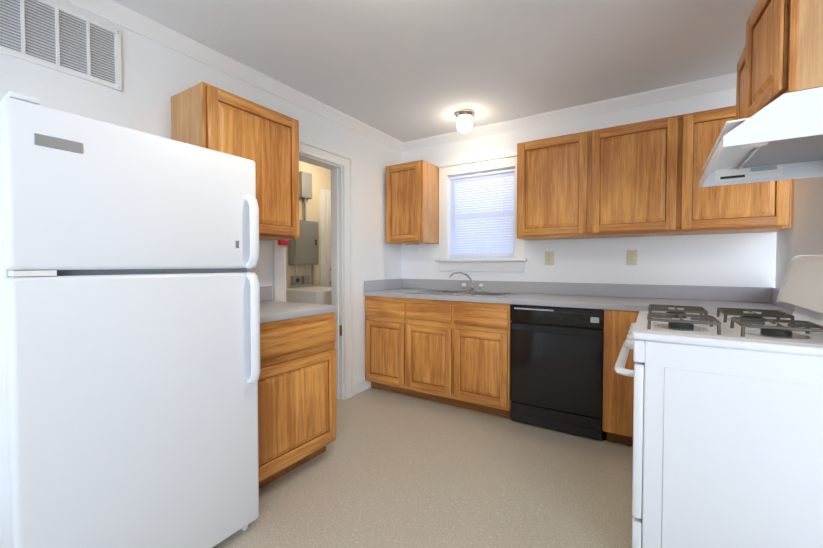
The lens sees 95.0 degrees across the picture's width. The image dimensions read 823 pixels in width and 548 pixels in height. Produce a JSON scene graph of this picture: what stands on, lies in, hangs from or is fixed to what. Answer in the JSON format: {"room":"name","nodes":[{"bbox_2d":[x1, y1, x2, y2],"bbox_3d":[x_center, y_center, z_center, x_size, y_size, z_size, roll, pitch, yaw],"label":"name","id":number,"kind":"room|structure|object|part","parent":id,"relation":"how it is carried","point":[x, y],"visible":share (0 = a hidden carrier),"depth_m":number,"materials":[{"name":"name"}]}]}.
{"room":"kitchen","nodes":[
{"label":"kitchen","id":0,"kind":"room"},
{"bbox_2d":[0,0,401,389],"bbox_3d":[-0.964,-0.117,2.751,0.120,2.420,5.820,1,2,33],"label":"wall","id":1,"kind":"structure","parent":0,"point":[156,76],"depth_m":2.23,"materials":[{"name":"paint"}]},
{"bbox_2d":[0,0,121,90],"bbox_3d":[-1.564,-1.048,1.667,0.013,0.295,0.475,1,2,33],"label":"air vent","id":2,"kind":"object","parent":1,"relation":"in","point":[80,45],"visible":1,"depth_m":1.68,"materials":[{"name":"white metal"}]},
{"bbox_2d":[63,0,402,151],"bbox_3d":[-1.237,-1.273,2.137,0.052,0.078,4.300,1,2,33],"label":"crown molding","id":3,"kind":"structure","parent":1,"relation":"attached to","point":[112,11],"depth_m":2.24,"materials":[{"name":"white paint"}]},
{"bbox_2d":[171,82,299,240],"bbox_3d":[-1.008,-0.596,2.235,0.341,0.753,0.607,1,2,33],"label":"upper cabinet","id":4,"kind":"object","parent":1,"relation":"attached to","point":[211,117],"visible":0.65,"depth_m":2.14,"materials":[{"name":"brown wood"}]},
{"bbox_2d":[278,240,287,244],"bbox_3d":[-0.903,-0.222,2.659,0.026,0.038,0.074,1,2,33],"label":"fire alarm","id":5,"kind":"object","parent":4,"relation":"attached to","point":[282,242],"visible":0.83,"depth_m":2.64,"materials":[{"name":"red plastic"}]},
{"bbox_2d":[272,138,352,399],"bbox_3d":[-0.799,0.039,3.006,0.166,2.095,0.810,1,2,33],"label":"door frame","id":6,"kind":"structure","parent":1,"relation":"attached to","point":[338,164],"depth_m":3.23,"materials":[{"name":"white"}]},
{"bbox_2d":[353,381,363,394],"bbox_3d":[-0.211,1.088,1.158,2.900,0.090,3.660,1,2,33],"label":"baseboard","id":7,"kind":"structure","parent":1,"relation":"attached to","point":[358,388],"depth_m":3.40,"materials":[{"name":"white"}]},
{"bbox_2d":[364,279,403,290],"bbox_3d":[-0.265,0.105,3.712,0.018,0.100,0.613,1,2,33],"label":"backsplash","id":8,"kind":"structure","parent":1,"relation":"attached to","point":[370,285],"depth_m":3.66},
{"bbox_2d":[286,161,330,287],"bbox_3d":[-0.363,-0.141,3.803,0.004,2.424,3.640,1,2,33],"label":"wall","id":9,"kind":"structure","parent":0,"point":[321,177],"depth_m":3.08,"materials":[{"name":"paint"}]},
{"bbox_2d":[288,171,318,284],"bbox_3d":[-1.268,-0.535,4.457,0.112,1.330,0.380,1,2,33],"label":"breaker panel","id":10,"kind":"object","parent":9,"relation":"attached to","point":[303,249],"visible":0.96,"depth_m":4.43,"materials":[{"name":"gray painted metal"}]},
{"bbox_2d":[319,188,330,285],"bbox_3d":[-0.885,-0.024,5.157,0.017,2.115,0.970,1,2,33],"label":"door frame","id":11,"kind":"structure","parent":9,"relation":"attached to","point":[323,193],"depth_m":4.76,"materials":[{"name":"white wood"}]},
{"bbox_2d":[325,196,330,286],"bbox_3d":[-0.834,0.016,5.125,0.117,2.025,0.800,1,2,33],"label":"door","id":12,"kind":"structure","parent":9,"relation":"in","point":[328,234],"depth_m":4.80,"materials":[{"name":"white wood"}]},
{"bbox_2d":[212,387,632,547],"bbox_3d":[-0.038,1.156,1.429,3.140,0.060,4.540,1,2,33],"label":"floor","id":13,"kind":"structure","parent":0,"point":[386,469],"depth_m":1.97,"materials":[{"name":"plastic"}]},
{"bbox_2d":[0,91,259,547],"bbox_3d":[-1.171,0.308,1.530,0.791,1.631,0.762,1,2,33],"label":"refrigerator","id":14,"kind":"object","parent":13,"relation":"on","point":[129,331],"visible":1,"depth_m":1.24,"materials":[{"name":"white metal"}]},
{"bbox_2d":[258,286,336,488],"bbox_3d":[-0.881,0.600,2.192,0.637,1.013,0.634,1,2,33],"label":"base cabinet","id":15,"kind":"object","parent":13,"relation":"on","point":[297,426],"visible":0.48,"depth_m":2.03,"materials":[{"name":"brown wood"}]},
{"bbox_2d":[510,304,603,440],"bbox_3d":[1.126,0.654,2.826,0.607,0.866,0.610,1,2,33],"label":"dishwasher","id":16,"kind":"object","parent":13,"relation":"on","point":[556,366],"visible":0.98,"depth_m":2.58,"materials":[{"name":"black metal"}]},
{"bbox_2d":[600,307,655,445],"bbox_3d":[1.522,0.659,2.575,0.324,0.875,0.657,1,2,33],"label":"base cabinet","id":17,"kind":"object","parent":13,"relation":"on","point":[618,390],"depth_m":2.38,"materials":[{"name":"brown wood"}]},
{"bbox_2d":[364,287,791,310],"bbox_3d":[0.950,0.210,2.947,2.892,0.073,0.632,1,2,33],"label":"countertop","id":18,"kind":"structure","parent":17,"relation":"on","point":[398,294],"depth_m":2.68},
{"bbox_2d":[406,271,519,296],"bbox_3d":[0.446,0.153,3.262,0.860,0.351,0.480,1,2,33],"label":"sink","id":19,"kind":"object","parent":18,"relation":"in","point":[481,292],"visible":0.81,"depth_m":3.36,"materials":[{"name":"silver metal"}]},
{"bbox_2d":[656,307,793,318],"bbox_3d":[1.650,0.235,1.945,0.631,0.073,0.300,1,2,33],"label":"countertop","id":20,"kind":"structure","parent":17,"relation":"on","point":[711,310],"depth_m":1.99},
{"bbox_2d":[614,255,822,547],"bbox_3d":[1.287,0.521,1.535,0.777,1.205,0.768,1,2,33],"label":"gas range","id":21,"kind":"object","parent":13,"relation":"on","point":[727,431],"visible":1,"depth_m":1.26,"materials":[{"name":"white metal"},{"name":"black cast iron"}]},
{"bbox_2d":[113,0,757,141],"bbox_3d":[-0.207,-1.366,2.306,4.440,0.100,5.940,1,2,33],"label":"ceiling","id":22,"kind":"structure","parent":0,"point":[405,70],"depth_m":2.20,"materials":[{"name":"paint"}]},
{"bbox_2d":[455,109,474,132],"bbox_3d":[0.444,-1.261,3.139,0.164,0.152,0.164,1,2,33],"label":"light","id":23,"kind":"object","parent":22,"relation":"attached to","point":[464,123],"depth_m":3.09,"materials":[{"name":"white glass"}]},
{"bbox_3d":[0.444,-1.319,3.138,0.164,0.036,0.164,1,2,33],"label":"sink ceiling light base","id":24,"kind":"part","parent":23,"relation":"part of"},
{"bbox_2d":[368,315,507,334],"bbox_3d":[0.149,0.404,3.121,1.316,0.059,0.017,1,2,33],"label":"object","id":25,"kind":"structure","parent":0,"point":[492,328],"depth_m":3.04,"materials":[{"name":"brown wood"}]},
{"bbox_2d":[402,87,776,287],"bbox_3d":[1.205,-0.129,3.225,3.020,2.420,0.120,1,2,33],"label":"wall","id":26,"kind":"structure","parent":0,"point":[741,260],"depth_m":2.90,"materials":[{"name":"paint"}]},
{"bbox_2d":[386,160,438,253],"bbox_3d":[0.007,-0.625,3.703,0.417,0.851,0.341,1,2,33],"label":"upper cabinet","id":27,"kind":"object","parent":26,"relation":"attached to","point":[412,202],"visible":1,"depth_m":3.56,"materials":[{"name":"brown wood"}]},
{"bbox_2d":[435,153,526,271],"bbox_3d":[0.651,-0.540,3.537,0.890,1.037,0.174,1,2,33],"label":"window","id":28,"kind":"structure","parent":26,"relation":"in","point":[515,263],"depth_m":3.55,"materials":[{"name":"white"}]},
{"bbox_2d":[449,168,514,257],"bbox_3d":[0.644,-0.549,3.526,0.648,0.789,0.042,1,2,33],"label":"window blind","id":29,"kind":"object","parent":28,"relation":"attached to","point":[479,246],"visible":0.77,"depth_m":3.52,"materials":[{"name":"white plastic"}]},
{"bbox_3d":[0.694,-0.553,3.603,0.656,0.786,0.006,1,2,33],"label":"daylight window glass","id":30,"kind":"part","parent":28,"relation":"part of","materials":[{"name":"white glass"}]},
{"bbox_2d":[545,251,553,264],"bbox_3d":[1.161,-0.133,3.175,0.072,0.116,0.010,1,2,33],"label":"electrical outlet","id":31,"kind":"object","parent":26,"relation":"attached to","point":[549,257],"visible":1,"depth_m":3.17,"materials":[{"name":"beige plastic"}]},
{"bbox_2d":[517,129,604,240],"bbox_3d":[1.167,-0.657,2.958,0.593,0.750,0.340,1,2,33],"label":"upper cabinet","id":32,"kind":"object","parent":26,"relation":"attached to","point":[559,177],"depth_m":2.80,"materials":[{"name":"brown wood"}]},
{"bbox_2d":[403,72,736,151],"bbox_3d":[1.100,-1.299,3.162,2.760,0.078,0.052,1,2,33],"label":"crown molding","id":33,"kind":"structure","parent":26,"relation":"attached to","point":[728,81],"depth_m":2.97,"materials":[{"name":"white paint"}]},
{"bbox_2d":[404,279,771,302],"bbox_3d":[1.116,0.117,3.203,2.892,0.100,0.019,1,2,33],"label":"backsplash","id":34,"kind":"structure","parent":26,"relation":"attached to","point":[638,291],"depth_m":2.89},
{"bbox_2d":[626,250,637,264],"bbox_3d":[1.667,-0.124,2.852,0.072,0.116,0.010,1,2,33],"label":"electrical outlet","id":35,"kind":"object","parent":26,"relation":"attached to","point":[631,257],"visible":1,"depth_m":2.85,"materials":[{"name":"beige plastic"}]},
{"bbox_2d":[601,112,696,237],"bbox_3d":[1.581,-0.651,2.693,0.662,0.750,0.340,1,2,33],"label":"upper cabinet","id":36,"kind":"object","parent":26,"relation":"attached to","point":[639,179],"depth_m":2.50,"materials":[{"name":"brown wood"}]},
{"bbox_2d":[693,105,791,234],"bbox_3d":[1.995,-0.644,2.428,0.593,0.750,0.340,1,2,33],"label":"upper cabinet","id":37,"kind":"object","parent":26,"relation":"attached to","point":[757,207],"depth_m":2.28,"materials":[{"name":"brown wood"}]},
{"bbox_2d":[775,177,822,288],"bbox_3d":[1.201,-0.062,0.533,0.120,2.420,4.420,1,2,33],"label":"wall","id":38,"kind":"structure","parent":0,"point":[803,235],"depth_m":2.00,"materials":[{"name":"paint"}]},
{"bbox_2d":[736,0,822,119],"bbox_3d":[1.466,-0.776,1.389,0.368,0.434,0.762,1,2,33],"label":"upper cabinet","id":39,"kind":"object","parent":38,"relation":"attached to","point":[782,53],"visible":0.69,"depth_m":1.17,"materials":[{"name":"brown wood"}]},
{"bbox_2d":[699,87,822,186],"bbox_3d":[1.420,-0.488,1.424,0.476,0.138,0.766,1,2,33],"label":"range hood","id":40,"kind":"object","parent":39,"relation":"attached to","point":[780,138],"visible":1,"depth_m":1.40,"materials":[{"name":"white metal"}]},
{"bbox_2d":[772,288,794,310],"bbox_3d":[2.074,0.146,2.035,0.018,0.100,0.913,1,2,33],"label":"backsplash","id":41,"kind":"structure","parent":38,"relation":"attached to","point":[775,291],"depth_m":2.30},
{"bbox_3d":[-0.908,1.090,4.184,1.300,0.056,3.640,1,2,33],"label":"floor","id":42,"kind":"structure","parent":0,"visible":0},
{"bbox_2d":[286,286,330,304],"bbox_3d":[-1.027,0.608,4.153,0.640,0.900,0.640,1,2,33],"label":"washer","id":43,"kind":"object","parent":42,"relation":"on","point":[317,295],"visible":0.23,"depth_m":3.83,"materials":[{"name":"white metal"}]}
]}

